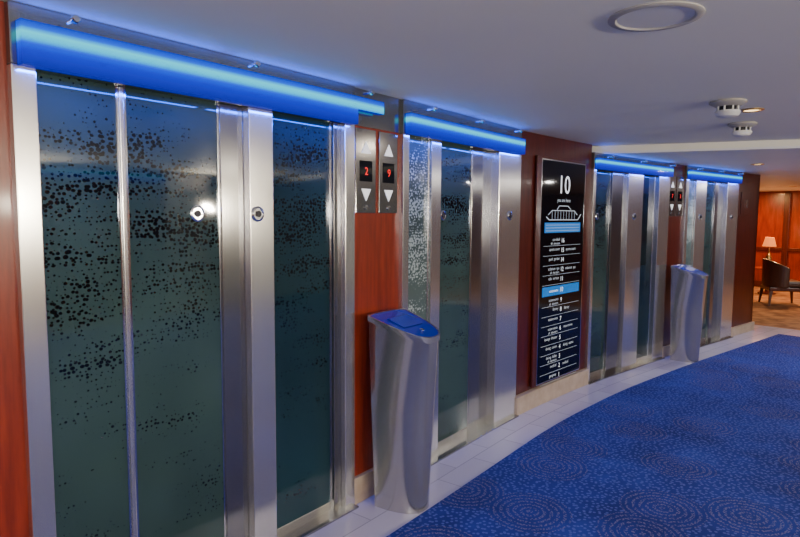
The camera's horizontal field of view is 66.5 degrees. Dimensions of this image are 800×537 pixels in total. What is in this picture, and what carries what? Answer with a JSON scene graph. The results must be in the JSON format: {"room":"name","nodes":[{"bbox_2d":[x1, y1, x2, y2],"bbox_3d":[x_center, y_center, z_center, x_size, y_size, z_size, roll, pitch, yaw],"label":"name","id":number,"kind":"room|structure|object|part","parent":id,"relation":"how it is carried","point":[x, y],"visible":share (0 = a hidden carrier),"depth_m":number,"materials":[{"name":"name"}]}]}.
{"room":"ship interior","nodes":[
{"label":"ship interior","id":0,"kind":"room"},
{"bbox_2d":[0,0,799,145],"bbox_3d":[2.740,-0.681,-0.312,23.470,0.120,17.500,0,5,0],"label":"ceiling","id":1,"kind":"structure","parent":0,"point":[552,68],"depth_m":2.52,"materials":[{"name":"paint"}]},
{"bbox_2d":[608,1,704,31],"bbox_3d":[0.851,-0.836,2.034,0.300,0.008,0.300,0,5,0],"label":"ceiling speaker","id":2,"kind":"object","parent":1,"relation":"attached to","point":[662,15],"depth_m":2.02},
{"bbox_2d":[709,98,747,117],"bbox_3d":[1.886,-0.915,3.512,0.198,0.094,0.198,0,5,0],"label":"smoke detector","id":3,"kind":"object","parent":1,"relation":"attached to","point":[725,108],"visible":1,"depth_m":3.47,"materials":[{"name":"grey plastic"}]},
{"bbox_2d":[727,121,756,136],"bbox_3d":[2.427,-0.983,4.329,0.189,0.094,0.189,0,5,0],"label":"smoke detector","id":4,"kind":"object","parent":1,"relation":"attached to","point":[740,129],"visible":1,"depth_m":4.28,"materials":[{"name":"grey plastic"}]},
{"bbox_2d":[741,108,764,112],"bbox_3d":[2.177,-0.980,3.778,0.140,0.008,0.140,0,5,0],"label":"recessed light","id":5,"kind":"object","parent":1,"relation":"in","point":[747,110],"visible":0.92,"depth_m":3.76,"materials":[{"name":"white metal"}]},
{"bbox_2d":[307,286,799,536],"bbox_3d":[4.801,1.100,6.500,12.461,0.060,22.532,5,7,42],"label":"floor","id":6,"kind":"structure","parent":0,"point":[451,473],"depth_m":4.70,"materials":[{"name":"tile"}]},
{"bbox_2d":[355,467,374,504],"bbox_3d":[-0.186,1.217,3.571,0.156,0.150,0.420,4,6,37],"label":"base","id":7,"kind":"object","parent":6,"relation":"on","point":[364,482],"visible":0.27,"depth_m":3.43,"materials":[{"name":"beige stone"}]},
{"bbox_2d":[368,308,439,513],"bbox_3d":[0.045,0.779,3.345,0.348,1.065,0.326,4,6,37],"label":"trash bin","id":8,"kind":"object","parent":6,"relation":"on","point":[403,345],"visible":1,"depth_m":3.25,"materials":[{"name":"silver metal"}]},
{"bbox_3d":[0.048,0.302,3.304,0.330,0.097,0.308,4,6,37],"label":"lid","id":9,"kind":"part","parent":8,"relation":"part of","materials":[{"name":"blue plastic"}]},
{"bbox_2d":[515,368,588,414],"bbox_3d":[1.300,1.065,5.412,0.187,0.150,1.290,5,7,42],"label":"base","id":10,"kind":"object","parent":6,"relation":"on","point":[534,397],"visible":0.68,"depth_m":5.30,"materials":[{"name":"beige stone"}]},
{"bbox_2d":[386,334,799,536],"bbox_3d":[2.922,1.460,1.831,6.390,0.012,12.830,5,7,42],"label":"carpet","id":11,"kind":"object","parent":6,"relation":"on","point":[708,447],"visible":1,"depth_m":3.89,"materials":[{"name":"blue carpet"}]},
{"bbox_2d":[662,345,669,356],"bbox_3d":[3.084,0.943,7.128,0.412,0.120,0.156,-4,7,-41],"label":"base","id":12,"kind":"object","parent":6,"relation":"on","point":[666,349],"visible":0.28,"depth_m":7.00,"materials":[{"name":"beige stone"}]},
{"bbox_2d":[670,264,707,362],"bbox_3d":[3.223,0.498,6.804,0.326,1.065,0.348,-4,7,-41],"label":"trash bin","id":13,"kind":"object","parent":6,"relation":"on","point":[688,283],"visible":1,"depth_m":6.72,"materials":[{"name":"silver metal"}]},
{"bbox_3d":[3.226,0.021,6.762,0.308,0.097,0.330,-4,7,-41],"label":"lid","id":14,"kind":"part","parent":13,"relation":"part of","materials":[{"name":"blue plastic"}]},
{"bbox_2d":[731,321,754,335],"bbox_3d":[4.699,0.833,8.504,0.820,0.120,0.160,-4,7,-41],"label":"base","id":15,"kind":"object","parent":6,"relation":"on","point":[736,330],"visible":0.65,"depth_m":8.43,"materials":[{"name":"beige stone"}]},
{"bbox_2d":[755,267,775,294],"bbox_3d":[7.748,0.256,12.867,0.560,0.550,0.560,0,5,0],"label":"side table","id":16,"kind":"object","parent":6,"relation":"on","point":[760,268],"visible":0.25,"depth_m":12.80,"materials":[{"name":"brown wood"}]},
{"bbox_2d":[762,237,776,259],"bbox_3d":[7.753,-0.337,12.815,0.260,0.640,0.260,0,5,0],"label":"table lamp","id":17,"kind":"object","parent":16,"relation":"on","point":[769,241],"visible":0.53,"depth_m":12.73,"materials":[{"name":"white fabric"}]},
{"bbox_3d":[7.754,-0.561,12.795,0.260,0.190,0.260,0,5,0],"label":"lamp shade","id":18,"kind":"part","parent":17,"relation":"part of","materials":[{"name":"white fabric"}]},
{"bbox_2d":[758,258,799,305],"bbox_3d":[7.031,0.246,11.265,0.615,0.840,0.719,2,5,15],"label":"armchair","id":19,"kind":"object","parent":6,"relation":"on","point":[775,276],"visible":1,"depth_m":11.04,"materials":[{"name":"brown leather"}]},
{"bbox_3d":[6.871,0.496,11.609,0.070,0.280,0.070,2,5,15],"label":"leg","id":20,"kind":"part","parent":19,"relation":"part of","materials":[{"name":"brown wood"}]},
{"bbox_3d":[6.731,0.540,11.091,0.070,0.280,0.070,2,5,15],"label":"leg","id":21,"kind":"part","parent":19,"relation":"part of","materials":[{"name":"brown wood"}]},
{"bbox_3d":[7.048,0.361,11.270,0.560,0.070,0.580,2,5,15],"label":"seat frame","id":22,"kind":"part","parent":19,"relation":"part of","materials":[{"name":"brown wood"}]},
{"bbox_2d":[772,279,799,287],"bbox_3d":[7.063,0.267,11.258,0.510,0.120,0.520,2,5,15],"label":"seat cushion","id":23,"kind":"object","parent":19,"relation":"on","point":[776,283],"depth_m":10.99,"materials":[{"name":"brown leather"}]},
{"bbox_3d":[7.362,0.511,11.478,0.070,0.280,0.070,2,5,15],"label":"leg","id":24,"kind":"part","parent":19,"relation":"part of","materials":[{"name":"brown wood"}]},
{"bbox_2d":[592,139,799,191],"bbox_3d":[10.341,-1.541,10.334,23.340,0.220,19.130,0,5,0],"label":"ceiling","id":25,"kind":"structure","parent":0,"point":[780,170],"depth_m":6.10,"materials":[{"name":"white paint"}]},
{"bbox_2d":[597,146,799,153],"bbox_3d":[5.964,-0.928,4.180,9.008,0.019,0.015,2,5,22],"label":"trim","id":26,"kind":"structure","parent":25,"relation":"attached to","point":[777,147],"depth_m":5.46,"materials":[{"name":"white paint"}]},
{"bbox_2d":[750,174,759,321],"bbox_3d":[3.359,-0.391,10.477,0.120,2.195,5.000,-4,7,-41],"label":"wall","id":27,"kind":"structure","parent":0,"point":[757,174],"depth_m":8.59,"materials":[{"name":"brown wood"}]},
{"bbox_2d":[754,191,799,280],"bbox_3d":[10.224,-0.484,12.094,0.200,2.195,11.500,-4,7,-41],"label":"wall","id":28,"kind":"structure","parent":0,"point":[771,203],"depth_m":13.84,"materials":[{"name":"brown wood"}]},
{"bbox_2d":[754,280,761,286],"bbox_3d":[9.307,0.457,13.046,0.030,0.140,8.000,-4,7,-41],"label":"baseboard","id":29,"kind":"structure","parent":28,"relation":"attached to","point":[757,283],"depth_m":14.18,"materials":[{"name":"brown wood"}]},
{"bbox_2d":[756,247,799,251],"bbox_3d":[9.310,-0.355,12.973,0.035,0.070,8.000,-4,7,-41],"label":"rail","id":30,"kind":"object","parent":28,"relation":"attached to","point":[757,248],"visible":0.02,"depth_m":13.85,"materials":[{"name":"brown wood"}]},
{"bbox_2d":[780,193,790,266],"bbox_3d":[8.654,-0.664,13.702,0.050,2.050,0.120,-4,7,-41],"label":"pilaster","id":31,"kind":"object","parent":28,"relation":"attached to","point":[787,200],"visible":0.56,"depth_m":13.66,"materials":[{"name":"brown wood"}]},
{"bbox_3d":[0.467,0.131,3.987,8.948,2.250,9.921,0,5,0],"label":"wall","id":32,"kind":"structure","parent":0,"visible":0},
{"bbox_2d":[4,0,383,536],"bbox_3d":[-0.705,0.227,2.730,0.270,2.262,1.797,4,6,38],"label":"elevator","id":33,"kind":"object","parent":32,"relation":"attached to","point":[184,215],"visible":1,"depth_m":2.51,"materials":[{"name":"grey"}]},
{"bbox_3d":[-1.165,0.332,2.245,0.020,2.010,0.305,4,6,38],"label":"door glass","id":34,"kind":"part","parent":33,"relation":"part of","materials":[{"name":"teal glass"}]},
{"bbox_3d":[-0.925,0.308,2.539,0.020,2.010,0.415,4,6,38],"label":"door glass","id":35,"kind":"part","parent":33,"relation":"part of","materials":[{"name":"teal glass"}]},
{"bbox_2d":[16,18,383,124],"bbox_3d":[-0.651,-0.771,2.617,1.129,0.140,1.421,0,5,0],"label":"light","id":36,"kind":"object","parent":33,"relation":"on","point":[53,52],"depth_m":2.33,"materials":[{"name":"blue plastic"}]},
{"bbox_3d":[-0.501,0.266,3.049,0.021,2.010,0.405,4,6,38],"label":"glass","id":37,"kind":"part","parent":33,"relation":"part of","materials":[{"name":"teal glass"}]},
{"bbox_3d":[-0.529,1.296,3.156,0.086,0.060,0.405,4,6,38],"label":"rail","id":38,"kind":"part","parent":33,"relation":"part of","materials":[{"name":"silver metal"}]},
{"bbox_3d":[-0.784,1.353,2.762,0.162,0.012,1.606,4,6,38],"label":"sill","id":39,"kind":"part","parent":33,"relation":"part of","materials":[{"name":"silver metal"}]},
{"bbox_2d":[0,1,759,536],"bbox_3d":[0.428,0.121,4.014,0.656,2.263,13.077,5,7,42],"label":"panelling","id":40,"kind":"object","parent":32,"relation":"attached to","point":[376,234],"visible":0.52,"depth_m":3.42,"materials":[{"name":"brown wood"}]},
{"bbox_3d":[-2.533,0.406,0.535,0.140,2.263,3.925,4,6,38],"label":"panel","id":41,"kind":"part","parent":40,"relation":"part of","materials":[{"name":"brown wood"}]},
{"bbox_2d":[355,127,396,212],"bbox_3d":[-0.125,-0.533,3.380,0.015,0.450,0.362,4,6,37],"label":"panel","id":42,"kind":"object","parent":40,"relation":"attached to","point":[365,139],"visible":0.98,"depth_m":3.36,"materials":[{"name":"silver metal"}]},
{"bbox_3d":[-0.187,-0.527,3.304,0.008,0.450,0.166,4,6,37],"label":"plate","id":43,"kind":"part","parent":42,"relation":"part of","materials":[{"name":"silver metal"}]},
{"bbox_3d":[-0.069,-0.540,3.460,0.008,0.450,0.166,4,6,37],"label":"plate","id":44,"kind":"part","parent":42,"relation":"part of","materials":[{"name":"silver metal"}]},
{"bbox_3d":[-0.193,0.184,3.491,0.141,1.920,0.420,4,6,37],"label":"panel","id":45,"kind":"part","parent":40,"relation":"part of","materials":[{"name":"brown wood"}]},
{"bbox_3d":[1.288,-0.063,5.332,0.152,2.113,1.292,5,7,42],"label":"panel","id":46,"kind":"part","parent":40,"relation":"part of","materials":[{"name":"brown wood"}]},
{"bbox_2d":[530,155,585,387],"bbox_3d":[1.397,0.017,5.319,0.036,1.923,0.860,5,7,42],"label":"sign","id":47,"kind":"object","parent":40,"relation":"attached to","point":[560,183],"visible":1,"depth_m":5.25,"materials":[{"name":"black plastic"}]},
{"bbox_3d":[3.080,-0.151,7.045,0.412,2.073,0.141,-4,7,-41],"label":"panel","id":48,"kind":"part","parent":40,"relation":"part of","materials":[{"name":"brown wood"}]},
{"bbox_2d":[669,176,683,215],"bbox_3d":[3.136,-0.821,6.927,0.362,0.450,0.015,-4,7,-41],"label":"indicator","id":49,"kind":"object","parent":40,"relation":"attached to","point":[678,192],"visible":0.99,"depth_m":6.94,"materials":[{"name":"silver metal"}]},
{"bbox_3d":[3.060,-0.816,6.866,0.166,0.450,0.008,-4,7,-41],"label":"plate","id":50,"kind":"part","parent":49,"relation":"part of","materials":[{"name":"silver metal"}]},
{"bbox_3d":[3.208,-0.827,6.994,0.166,0.450,0.008,-4,7,-41],"label":"plate","id":51,"kind":"part","parent":49,"relation":"part of","materials":[{"name":"silver metal"}]},
{"bbox_2d":[740,192,749,215],"bbox_3d":[4.665,-0.870,8.239,0.280,0.320,0.013,-4,7,-41],"label":"wall plaque","id":52,"kind":"object","parent":40,"relation":"attached to","point":[745,196],"visible":1,"depth_m":8.22,"materials":[{"name":"brown wood"}]},
{"bbox_3d":[4.686,-0.260,8.417,0.800,2.073,0.140,-4,7,-41],"label":"panel","id":53,"kind":"part","parent":40,"relation":"part of","materials":[{"name":"brown wood"}]},
{"bbox_2d":[398,99,525,465],"bbox_3d":[0.445,0.104,4.223,0.271,2.262,1.526,4,6,37],"label":"elevator","id":54,"kind":"object","parent":32,"relation":"attached to","point":[460,175],"visible":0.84,"depth_m":4.28,"materials":[{"name":"grey metal"}]},
{"bbox_3d":[0.078,0.204,3.802,0.020,2.010,0.280,4,6,37],"label":"glass","id":55,"kind":"part","parent":54,"relation":"part of","materials":[{"name":"glass"}]},
{"bbox_3d":[0.329,1.202,4.298,0.066,0.060,0.460,4,6,37],"label":"rail","id":56,"kind":"part","parent":54,"relation":"part of","materials":[{"name":"silver metal"}]},
{"bbox_3d":[0.350,0.172,4.197,0.020,2.010,0.460,4,6,37],"label":"door glass","id":57,"kind":"part","parent":54,"relation":"part of","materials":[{"name":"teal glass"}]},
{"bbox_3d":[0.425,1.224,4.330,0.169,0.012,1.524,4,6,37],"label":"sill","id":58,"kind":"part","parent":54,"relation":"part of","materials":[{"name":"silver metal"}]},
{"bbox_2d":[585,152,676,384],"bbox_3d":[2.389,-0.034,6.340,1.703,2.193,0.273,-4,7,-42],"label":"elevator","id":59,"kind":"object","parent":32,"relation":"attached to","point":[628,225],"visible":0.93,"depth_m":6.27,"materials":[{"name":"grey metal"}]},
{"bbox_3d":[1.897,1.056,6.086,0.413,0.060,0.068,-4,7,-44],"label":"rail","id":60,"kind":"part","parent":59,"relation":"part of","materials":[{"name":"silver metal"}]},
{"bbox_3d":[1.915,0.038,5.985,0.412,1.985,0.022,-4,7,-44],"label":"door glass","id":61,"kind":"part","parent":59,"relation":"part of","materials":[{"name":"teal glass"}]},
{"bbox_3d":[2.348,1.053,6.425,1.635,0.012,0.169,-4,7,-43],"label":"sill","id":62,"kind":"part","parent":59,"relation":"part of","materials":[{"name":"silver metal"}]},
{"bbox_3d":[2.610,1.004,6.729,0.331,0.060,0.086,-4,7,-42],"label":"rail","id":63,"kind":"part","parent":59,"relation":"part of","materials":[{"name":"silver metal"}]},
{"bbox_3d":[2.635,-0.012,6.620,0.330,1.985,0.020,-4,7,-42],"label":"glass","id":64,"kind":"part","parent":59,"relation":"part of","materials":[{"name":"teal glass"}]},
{"bbox_2d":[680,165,743,346],"bbox_3d":[3.859,-0.137,7.631,1.531,2.193,0.268,-4,7,-40],"label":"elevator","id":65,"kind":"object","parent":32,"relation":"attached to","point":[711,196],"visible":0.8,"depth_m":7.78,"materials":[{"name":"grey metal"}]},
{"bbox_3d":[3.406,-0.066,7.296,0.260,1.985,0.020,-4,7,-40],"label":"glass","id":66,"kind":"part","parent":65,"relation":"part of","materials":[{"name":"glass"}]},
{"bbox_3d":[3.826,-0.097,7.680,0.320,1.985,0.020,-4,7,-40],"label":"door glass","id":67,"kind":"part","parent":65,"relation":"part of","materials":[{"name":"teal glass"}]},
{"bbox_3d":[3.833,0.949,7.731,1.510,0.012,0.161,-4,7,-40],"label":"sill","id":68,"kind":"part","parent":65,"relation":"part of","materials":[{"name":"silver metal"}]}
]}

